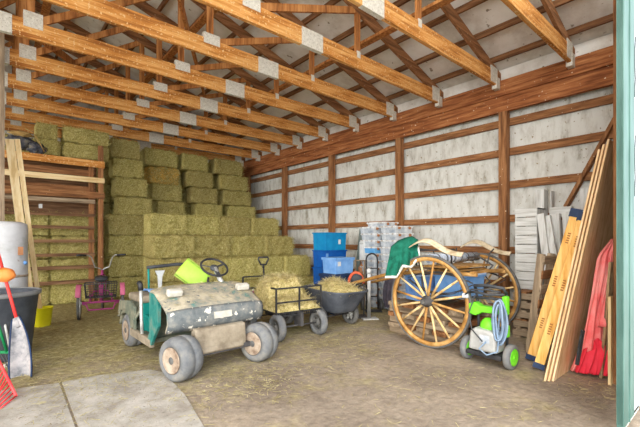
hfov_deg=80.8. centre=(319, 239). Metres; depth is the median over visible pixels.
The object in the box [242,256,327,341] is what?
wagon
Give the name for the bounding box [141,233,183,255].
hay bale
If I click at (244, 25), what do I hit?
purlin
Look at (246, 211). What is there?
hay bale
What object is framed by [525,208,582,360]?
beam
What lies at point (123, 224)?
hay bale
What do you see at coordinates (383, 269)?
storage box
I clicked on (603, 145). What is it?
plywood sheet
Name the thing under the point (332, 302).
tub
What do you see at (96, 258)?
hay bale
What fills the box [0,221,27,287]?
water tank
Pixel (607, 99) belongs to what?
beam
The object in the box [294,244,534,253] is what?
beam
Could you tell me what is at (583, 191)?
board
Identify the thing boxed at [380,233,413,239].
storage box
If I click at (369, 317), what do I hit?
stand
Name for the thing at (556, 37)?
roof truss
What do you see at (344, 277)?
storage tote
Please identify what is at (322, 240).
storage bin
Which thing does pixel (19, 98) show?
roof truss
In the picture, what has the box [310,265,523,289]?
beam
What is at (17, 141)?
leaning board
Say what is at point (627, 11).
door
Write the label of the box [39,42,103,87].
brace
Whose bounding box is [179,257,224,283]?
hay bale
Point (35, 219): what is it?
hay bale
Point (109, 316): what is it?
hay
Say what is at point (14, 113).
roof truss
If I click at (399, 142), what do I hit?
wall post
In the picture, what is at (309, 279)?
hay bale
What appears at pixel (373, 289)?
storage box
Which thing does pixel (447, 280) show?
storage box
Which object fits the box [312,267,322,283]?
storage bin
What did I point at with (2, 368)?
fork
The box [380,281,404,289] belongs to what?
storage box
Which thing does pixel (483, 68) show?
roof truss
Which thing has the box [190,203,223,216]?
hay bale
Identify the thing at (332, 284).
hay
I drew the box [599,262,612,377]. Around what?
board
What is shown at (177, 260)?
hay bale
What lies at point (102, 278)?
tricycle
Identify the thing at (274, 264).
hay bale
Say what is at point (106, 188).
hay bale
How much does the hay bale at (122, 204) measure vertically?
0.597 m
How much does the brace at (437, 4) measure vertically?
0.050 m
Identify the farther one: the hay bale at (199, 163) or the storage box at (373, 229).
the hay bale at (199, 163)
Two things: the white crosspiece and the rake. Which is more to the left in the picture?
the rake
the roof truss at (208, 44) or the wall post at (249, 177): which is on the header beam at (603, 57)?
the roof truss at (208, 44)
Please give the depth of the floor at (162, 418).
3.40 m
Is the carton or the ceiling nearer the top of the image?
the ceiling
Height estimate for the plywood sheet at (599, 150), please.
2.461 m
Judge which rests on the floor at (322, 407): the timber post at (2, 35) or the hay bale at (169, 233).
the timber post at (2, 35)
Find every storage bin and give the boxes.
[312,232,346,249]
[312,250,346,267]
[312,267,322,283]
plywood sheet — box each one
[544,149,600,380]
[548,144,605,381]
[552,139,612,381]
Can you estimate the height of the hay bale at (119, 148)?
0.572 m
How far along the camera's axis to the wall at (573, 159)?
7.88 m
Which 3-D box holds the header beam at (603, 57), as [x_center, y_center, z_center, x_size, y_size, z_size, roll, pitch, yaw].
[0.829,-2.780,9.798,0.060,0.280,12.150,0,0,-41]
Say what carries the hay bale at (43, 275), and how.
on the hay bale at (44, 296)
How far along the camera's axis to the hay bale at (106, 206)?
10.54 m
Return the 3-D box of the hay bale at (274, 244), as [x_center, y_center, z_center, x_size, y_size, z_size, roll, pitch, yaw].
[-1.358,0.113,10.812,1.101,0.625,0.931,0,0,-41]
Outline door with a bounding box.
[616,0,639,426]
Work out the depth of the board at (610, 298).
3.89 m
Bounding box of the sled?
[570,239,612,375]
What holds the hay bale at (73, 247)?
on the hay bale at (63, 274)
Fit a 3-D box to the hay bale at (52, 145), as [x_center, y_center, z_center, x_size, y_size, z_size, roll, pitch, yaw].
[-6.291,-2.129,8.644,0.461,0.418,0.629,0,0,-42]
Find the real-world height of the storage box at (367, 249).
0.149 m
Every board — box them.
[5,139,32,286]
[14,139,41,308]
[451,299,515,321]
[580,188,588,210]
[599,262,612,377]
[608,296,612,384]
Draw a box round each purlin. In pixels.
[83,23,108,67]
[114,0,168,71]
[145,11,204,75]
[155,22,249,100]
[181,0,340,107]
[186,0,410,126]
[211,0,487,132]
[220,0,573,145]
[244,13,612,149]
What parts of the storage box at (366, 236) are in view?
lid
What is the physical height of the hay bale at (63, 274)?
0.628 m
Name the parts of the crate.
panel, panel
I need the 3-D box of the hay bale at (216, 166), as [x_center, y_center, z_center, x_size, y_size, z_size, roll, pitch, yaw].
[-3.134,-2.414,12.530,1.147,0.572,0.656,0,0,-40]
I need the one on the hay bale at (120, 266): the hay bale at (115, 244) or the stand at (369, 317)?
the hay bale at (115, 244)
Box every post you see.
[0,32,4,220]
[246,176,250,206]
[282,167,287,235]
[328,155,334,232]
[395,138,403,225]
[498,111,509,321]
[535,189,554,262]
[537,213,549,269]
[546,215,557,254]
[551,213,561,251]
[562,212,568,235]
[613,0,615,384]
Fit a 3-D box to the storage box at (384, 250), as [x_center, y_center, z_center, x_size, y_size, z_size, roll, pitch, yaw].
[1.659,0.226,8.209,0.530,0.149,0.505,0,0,-33]
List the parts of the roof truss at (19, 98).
gusset plate, gusset plate, gusset plate, gusset plate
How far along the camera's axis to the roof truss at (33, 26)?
6.57 m
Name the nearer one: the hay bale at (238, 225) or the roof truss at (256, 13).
the roof truss at (256, 13)
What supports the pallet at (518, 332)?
on the floor at (322, 407)
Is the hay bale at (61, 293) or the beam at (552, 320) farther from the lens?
the hay bale at (61, 293)
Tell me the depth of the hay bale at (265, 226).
11.10 m
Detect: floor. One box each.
[0,294,639,426]
[0,370,203,426]
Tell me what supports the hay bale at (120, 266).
on the hay bale at (131, 285)
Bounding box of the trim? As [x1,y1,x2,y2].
[244,33,612,160]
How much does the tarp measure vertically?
0.572 m
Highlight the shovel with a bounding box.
[0,255,32,378]
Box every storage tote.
[319,273,350,282]
[321,257,354,273]
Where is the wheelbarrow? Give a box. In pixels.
[304,284,368,323]
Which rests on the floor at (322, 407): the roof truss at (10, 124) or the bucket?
the bucket
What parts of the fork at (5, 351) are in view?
handle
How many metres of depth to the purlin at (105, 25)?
8.50 m
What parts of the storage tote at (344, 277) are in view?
lid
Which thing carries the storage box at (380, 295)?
on the storage box
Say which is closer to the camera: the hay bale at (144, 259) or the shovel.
the shovel
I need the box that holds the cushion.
[174,258,209,283]
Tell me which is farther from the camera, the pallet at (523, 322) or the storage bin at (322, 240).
the storage bin at (322, 240)
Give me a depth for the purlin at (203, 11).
7.69 m
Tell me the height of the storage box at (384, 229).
0.149 m
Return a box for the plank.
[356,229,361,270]
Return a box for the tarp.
[5,128,47,153]
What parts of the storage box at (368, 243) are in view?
lid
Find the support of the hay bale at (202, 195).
on the hay bale at (196, 208)
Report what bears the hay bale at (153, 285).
on the floor at (322, 407)
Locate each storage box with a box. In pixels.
[359,226,380,233]
[360,240,380,246]
[360,266,380,273]
[360,286,381,293]
[361,233,381,239]
[361,260,381,266]
[364,247,380,252]
[364,253,380,259]
[365,280,381,286]
[365,293,381,300]
[365,299,376,306]
[367,222,398,226]
[379,247,390,253]
[379,267,408,273]
[379,294,405,301]
[380,226,412,232]
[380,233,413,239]
[380,240,397,246]
[380,254,388,260]
[380,260,387,267]
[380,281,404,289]
[380,288,405,296]
[403,274,450,300]
[433,271,486,298]
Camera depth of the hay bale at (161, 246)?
8.61 m
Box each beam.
[241,65,612,176]
[242,45,612,169]
[251,94,612,182]
[251,130,612,197]
[255,172,592,213]
[278,213,561,229]
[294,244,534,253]
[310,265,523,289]
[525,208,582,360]
[532,212,582,370]
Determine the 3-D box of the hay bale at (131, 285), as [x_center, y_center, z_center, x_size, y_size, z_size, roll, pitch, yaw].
[-5.176,1.186,10.041,1.035,0.628,0.656,0,0,-40]
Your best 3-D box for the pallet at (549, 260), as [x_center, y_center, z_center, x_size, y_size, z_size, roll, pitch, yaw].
[3.069,0.835,5.105,0.700,1.320,0.250,0,0,-38]
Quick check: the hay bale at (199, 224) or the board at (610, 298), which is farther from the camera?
the hay bale at (199, 224)
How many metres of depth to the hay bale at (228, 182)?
12.36 m
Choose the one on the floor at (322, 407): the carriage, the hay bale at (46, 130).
the carriage
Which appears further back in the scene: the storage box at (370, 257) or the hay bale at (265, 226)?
the hay bale at (265, 226)
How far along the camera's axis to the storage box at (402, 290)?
7.98 m
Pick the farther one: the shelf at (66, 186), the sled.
the shelf at (66, 186)
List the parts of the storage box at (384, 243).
lid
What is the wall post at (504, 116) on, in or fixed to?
on the floor at (322, 407)
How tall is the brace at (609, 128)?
1.331 m
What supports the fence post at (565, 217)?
on the pallet at (526, 294)
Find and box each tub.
[0,287,41,362]
[305,289,366,313]
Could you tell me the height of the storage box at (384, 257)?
0.149 m
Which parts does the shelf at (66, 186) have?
panel, post, post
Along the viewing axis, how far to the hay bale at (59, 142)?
9.80 m
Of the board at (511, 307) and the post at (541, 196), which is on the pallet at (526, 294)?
the post at (541, 196)
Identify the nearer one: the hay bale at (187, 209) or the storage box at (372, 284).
the storage box at (372, 284)
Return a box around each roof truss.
[0,0,280,155]
[0,0,360,131]
[0,8,261,160]
[5,0,303,148]
[5,0,329,140]
[5,34,244,165]
[41,0,397,120]
[194,0,443,107]
[348,0,500,90]
[501,0,574,68]
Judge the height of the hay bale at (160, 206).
0.597 m
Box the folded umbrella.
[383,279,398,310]
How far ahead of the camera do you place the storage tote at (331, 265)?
7.70 m
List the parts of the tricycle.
frame, reflector post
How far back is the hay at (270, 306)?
5.79 m
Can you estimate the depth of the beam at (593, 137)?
7.59 m
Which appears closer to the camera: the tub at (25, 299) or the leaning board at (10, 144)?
the tub at (25, 299)
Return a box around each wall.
[5,40,229,162]
[251,86,612,305]
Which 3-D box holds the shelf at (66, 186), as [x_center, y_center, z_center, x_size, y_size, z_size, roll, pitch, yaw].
[-6.428,-0.375,8.502,2.580,3.750,0.908,0,0,-41]
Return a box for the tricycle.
[75,254,125,319]
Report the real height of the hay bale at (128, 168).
0.583 m
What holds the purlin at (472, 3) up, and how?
on the roof truss at (33, 26)
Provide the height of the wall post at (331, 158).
3.860 m
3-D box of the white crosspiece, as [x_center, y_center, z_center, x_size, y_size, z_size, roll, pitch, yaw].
[3.765,-0.433,5.861,0.120,0.160,0.299,0,0,-41]
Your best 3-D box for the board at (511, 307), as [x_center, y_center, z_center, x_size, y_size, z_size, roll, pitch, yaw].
[0.958,1.360,9.909,0.080,0.280,12.110,0,0,-41]
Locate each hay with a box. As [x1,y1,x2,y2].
[4,302,615,426]
[250,288,320,312]
[307,275,364,292]
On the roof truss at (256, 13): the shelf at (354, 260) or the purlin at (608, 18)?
the purlin at (608, 18)
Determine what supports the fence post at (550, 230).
on the pallet at (526, 294)
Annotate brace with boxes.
[34,1,51,48]
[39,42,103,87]
[130,9,217,99]
[177,0,204,96]
[183,0,454,138]
[563,118,612,206]
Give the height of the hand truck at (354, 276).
0.897 m
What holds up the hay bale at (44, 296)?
on the floor at (322, 407)
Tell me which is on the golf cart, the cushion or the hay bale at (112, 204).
the cushion
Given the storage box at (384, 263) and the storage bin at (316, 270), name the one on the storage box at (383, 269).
the storage box at (384, 263)
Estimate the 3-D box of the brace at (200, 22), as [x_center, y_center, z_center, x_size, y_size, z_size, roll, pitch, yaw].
[-2.259,-4.131,7.132,0.140,0.050,11.950,0,0,-41]
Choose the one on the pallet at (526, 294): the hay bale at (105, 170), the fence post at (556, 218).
the fence post at (556, 218)
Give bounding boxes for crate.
[515,208,545,289]
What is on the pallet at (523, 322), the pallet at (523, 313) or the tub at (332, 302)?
the pallet at (523, 313)
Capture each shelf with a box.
[5,146,104,301]
[354,260,364,278]
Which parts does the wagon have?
rail, pull handle, rail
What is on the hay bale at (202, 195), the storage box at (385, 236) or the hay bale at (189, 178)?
the hay bale at (189, 178)
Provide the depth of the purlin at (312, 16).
6.91 m
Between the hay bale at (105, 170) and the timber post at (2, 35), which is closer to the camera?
the timber post at (2, 35)
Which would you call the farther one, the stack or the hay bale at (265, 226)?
the hay bale at (265, 226)
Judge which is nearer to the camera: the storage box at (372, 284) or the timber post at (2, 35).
the timber post at (2, 35)
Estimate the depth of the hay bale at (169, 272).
8.50 m
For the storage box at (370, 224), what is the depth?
8.38 m
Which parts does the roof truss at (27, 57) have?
gusset plate, gusset plate, gusset plate, gusset plate, gusset plate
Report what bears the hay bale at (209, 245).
on the hay bale
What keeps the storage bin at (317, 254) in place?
on the storage bin at (316, 270)
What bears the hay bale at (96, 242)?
on the hay bale at (96, 258)
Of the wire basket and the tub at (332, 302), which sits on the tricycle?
the wire basket
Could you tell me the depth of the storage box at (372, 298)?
8.37 m
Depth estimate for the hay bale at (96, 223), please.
10.39 m
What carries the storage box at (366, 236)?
on the storage box at (368, 243)
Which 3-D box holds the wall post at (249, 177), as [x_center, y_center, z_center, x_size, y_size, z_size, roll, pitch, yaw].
[-2.662,-0.430,13.950,0.140,3.860,0.150,0,0,-41]
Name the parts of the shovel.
handle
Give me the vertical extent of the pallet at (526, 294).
0.138 m
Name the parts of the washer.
motor, handle frame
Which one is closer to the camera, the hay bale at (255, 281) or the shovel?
the shovel
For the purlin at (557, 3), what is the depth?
6.51 m
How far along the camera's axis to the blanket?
5.48 m
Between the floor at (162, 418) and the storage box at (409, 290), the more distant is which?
the storage box at (409, 290)
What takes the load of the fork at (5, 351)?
on the floor at (322, 407)
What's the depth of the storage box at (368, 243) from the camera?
8.42 m
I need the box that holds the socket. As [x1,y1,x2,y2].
[15,318,20,327]
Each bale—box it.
[5,208,51,235]
[22,137,61,155]
[28,235,49,258]
[29,258,51,281]
[33,285,50,305]
[34,119,58,140]
[35,137,58,155]
[47,233,96,258]
[47,278,95,304]
[48,209,97,235]
[48,257,96,280]
[59,122,109,147]
[60,140,110,163]
[94,220,107,238]
[95,202,111,220]
[95,238,105,256]
[95,257,104,274]
[96,167,110,184]
[96,183,111,202]
[103,211,143,235]
[103,232,143,255]
[104,253,143,276]
[104,275,144,297]
[108,136,141,159]
[108,156,144,178]
[108,186,147,203]
[109,202,113,214]
[110,174,148,197]
[113,196,152,215]
[139,146,180,168]
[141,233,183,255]
[141,256,145,277]
[142,212,188,234]
[142,231,198,258]
[143,255,183,282]
[144,166,180,185]
[144,280,175,288]
[147,181,182,201]
[152,200,185,214]
[174,256,216,282]
[177,150,209,171]
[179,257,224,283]
[180,169,214,188]
[182,190,190,207]
[184,207,190,214]
[184,213,221,234]
[185,186,219,203]
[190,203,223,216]
[191,231,233,256]
[207,158,243,175]
[212,172,249,191]
[217,189,252,205]
[217,214,251,235]
[221,256,256,280]
[222,204,256,217]
[222,232,265,255]
[244,278,261,292]
[247,254,283,278]
[249,215,279,235]
[252,270,308,303]
[257,235,295,254]
[280,254,311,275]
[297,275,313,294]
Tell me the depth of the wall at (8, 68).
10.97 m
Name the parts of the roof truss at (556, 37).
gusset plate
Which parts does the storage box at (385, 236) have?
lid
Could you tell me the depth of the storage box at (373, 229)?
8.43 m
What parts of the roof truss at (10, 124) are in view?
gusset plate, gusset plate, gusset plate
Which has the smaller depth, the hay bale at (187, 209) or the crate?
the crate
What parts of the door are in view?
edge trim, panel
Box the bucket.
[34,305,53,326]
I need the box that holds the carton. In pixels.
[359,242,364,259]
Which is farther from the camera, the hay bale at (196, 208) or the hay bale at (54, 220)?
the hay bale at (196, 208)
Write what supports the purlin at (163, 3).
on the roof truss at (24, 80)
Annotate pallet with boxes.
[513,289,541,299]
[513,300,539,310]
[513,318,528,327]
[513,327,527,336]
[515,309,539,318]
[525,252,557,352]
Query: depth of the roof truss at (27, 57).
7.46 m
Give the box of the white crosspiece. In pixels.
[549,206,573,217]
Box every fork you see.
[0,327,7,367]
[0,359,17,408]
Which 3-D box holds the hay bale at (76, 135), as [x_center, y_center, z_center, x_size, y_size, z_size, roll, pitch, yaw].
[-5.721,-2.493,9.150,1.066,0.426,0.680,0,0,-43]
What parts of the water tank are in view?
label plate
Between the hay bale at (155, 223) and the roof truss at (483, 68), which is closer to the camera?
the roof truss at (483, 68)
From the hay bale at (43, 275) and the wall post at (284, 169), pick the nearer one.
the hay bale at (43, 275)
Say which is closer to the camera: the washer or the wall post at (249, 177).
the washer
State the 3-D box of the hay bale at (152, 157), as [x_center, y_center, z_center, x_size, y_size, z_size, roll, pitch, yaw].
[-4.738,-2.414,11.084,1.055,0.572,0.656,0,0,-41]
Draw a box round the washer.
[460,284,519,369]
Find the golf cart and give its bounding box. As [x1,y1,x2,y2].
[117,258,278,381]
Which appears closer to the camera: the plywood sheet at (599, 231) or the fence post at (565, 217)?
the plywood sheet at (599, 231)
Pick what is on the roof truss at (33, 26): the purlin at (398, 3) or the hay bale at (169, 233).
the purlin at (398, 3)
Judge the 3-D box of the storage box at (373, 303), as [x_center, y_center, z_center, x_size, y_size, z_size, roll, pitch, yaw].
[1.266,1.425,8.648,0.530,0.149,0.505,0,0,-34]
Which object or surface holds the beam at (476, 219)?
attached to the wall at (573, 159)
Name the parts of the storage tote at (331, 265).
lid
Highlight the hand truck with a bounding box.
[360,253,382,311]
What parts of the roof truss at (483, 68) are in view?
gusset plate, gusset plate, gusset plate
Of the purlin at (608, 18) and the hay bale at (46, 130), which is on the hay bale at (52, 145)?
the hay bale at (46, 130)
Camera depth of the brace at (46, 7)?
7.91 m
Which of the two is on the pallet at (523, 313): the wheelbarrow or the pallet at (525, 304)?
the pallet at (525, 304)
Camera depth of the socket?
4.32 m
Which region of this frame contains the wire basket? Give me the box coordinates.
[84,281,116,298]
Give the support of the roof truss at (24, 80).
on the header beam at (603, 57)
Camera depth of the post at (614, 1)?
3.91 m
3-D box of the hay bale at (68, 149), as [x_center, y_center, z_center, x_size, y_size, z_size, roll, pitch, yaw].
[-5.722,-2.138,9.150,1.104,0.437,0.678,0,0,-41]
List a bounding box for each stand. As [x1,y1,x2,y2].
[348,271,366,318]
[361,268,378,319]
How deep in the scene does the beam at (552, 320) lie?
4.31 m
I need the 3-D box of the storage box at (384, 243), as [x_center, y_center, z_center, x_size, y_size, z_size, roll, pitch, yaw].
[1.669,0.075,8.193,0.530,0.149,0.505,0,0,-34]
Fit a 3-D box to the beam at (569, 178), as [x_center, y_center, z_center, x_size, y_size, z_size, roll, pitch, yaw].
[0.964,-1.020,9.914,0.075,0.130,12.110,0,0,-41]
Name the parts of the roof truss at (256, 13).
gusset plate, gusset plate, gusset plate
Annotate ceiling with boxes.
[0,0,612,150]
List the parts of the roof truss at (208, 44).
gusset plate, gusset plate, gusset plate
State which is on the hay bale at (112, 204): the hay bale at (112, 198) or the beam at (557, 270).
the hay bale at (112, 198)
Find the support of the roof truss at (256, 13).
on the header beam at (603, 57)
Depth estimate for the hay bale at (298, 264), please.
9.95 m
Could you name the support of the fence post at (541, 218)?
on the pallet at (526, 294)
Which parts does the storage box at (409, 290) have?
lid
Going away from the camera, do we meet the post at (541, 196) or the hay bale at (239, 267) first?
the post at (541, 196)
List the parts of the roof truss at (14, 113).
gusset plate, gusset plate, gusset plate, gusset plate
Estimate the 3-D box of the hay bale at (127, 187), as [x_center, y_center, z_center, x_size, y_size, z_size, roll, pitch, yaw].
[-5.145,-1.438,10.114,0.917,0.591,0.698,0,0,-41]
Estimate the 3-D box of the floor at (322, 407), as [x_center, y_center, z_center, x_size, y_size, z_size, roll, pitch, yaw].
[-1.203,1.500,2.924,30.000,0.001,24.000,0,0,-41]
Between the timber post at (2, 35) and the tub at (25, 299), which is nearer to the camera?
the tub at (25, 299)
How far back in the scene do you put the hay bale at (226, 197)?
12.45 m
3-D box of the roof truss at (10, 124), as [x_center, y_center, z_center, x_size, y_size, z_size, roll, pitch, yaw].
[-9.485,-4.338,8.325,17.836,3.176,0.090,0,0,-41]
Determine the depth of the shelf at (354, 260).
8.55 m
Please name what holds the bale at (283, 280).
on the hay at (270, 306)
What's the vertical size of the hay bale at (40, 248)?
0.616 m
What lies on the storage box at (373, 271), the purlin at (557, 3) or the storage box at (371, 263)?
the storage box at (371, 263)
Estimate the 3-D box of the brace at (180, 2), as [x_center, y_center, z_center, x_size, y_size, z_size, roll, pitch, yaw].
[-2.164,-3.349,6.256,0.040,0.647,6.228,0,0,-13]
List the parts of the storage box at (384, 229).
lid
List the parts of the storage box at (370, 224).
lid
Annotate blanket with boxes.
[385,236,419,277]
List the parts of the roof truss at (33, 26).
gusset plate, gusset plate, gusset plate, gusset plate, gusset plate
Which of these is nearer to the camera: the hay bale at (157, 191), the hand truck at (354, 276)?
the hand truck at (354, 276)
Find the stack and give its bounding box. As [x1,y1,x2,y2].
[388,298,492,346]
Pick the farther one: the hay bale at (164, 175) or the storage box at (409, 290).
the hay bale at (164, 175)
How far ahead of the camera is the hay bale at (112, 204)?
10.66 m
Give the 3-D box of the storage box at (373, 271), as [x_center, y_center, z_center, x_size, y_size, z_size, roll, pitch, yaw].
[1.276,0.675,8.638,0.530,0.149,0.505,0,0,-35]
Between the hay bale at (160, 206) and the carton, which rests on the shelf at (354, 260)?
the carton
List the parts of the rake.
handle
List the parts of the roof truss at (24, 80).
gusset plate, gusset plate, gusset plate, gusset plate, gusset plate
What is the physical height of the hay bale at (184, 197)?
0.612 m
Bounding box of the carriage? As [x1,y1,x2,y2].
[349,238,520,347]
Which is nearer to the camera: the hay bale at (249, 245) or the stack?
the stack
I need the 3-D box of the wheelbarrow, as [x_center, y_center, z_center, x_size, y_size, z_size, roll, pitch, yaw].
[0.126,1.153,6.674,0.836,0.693,1.536,0,0,-39]

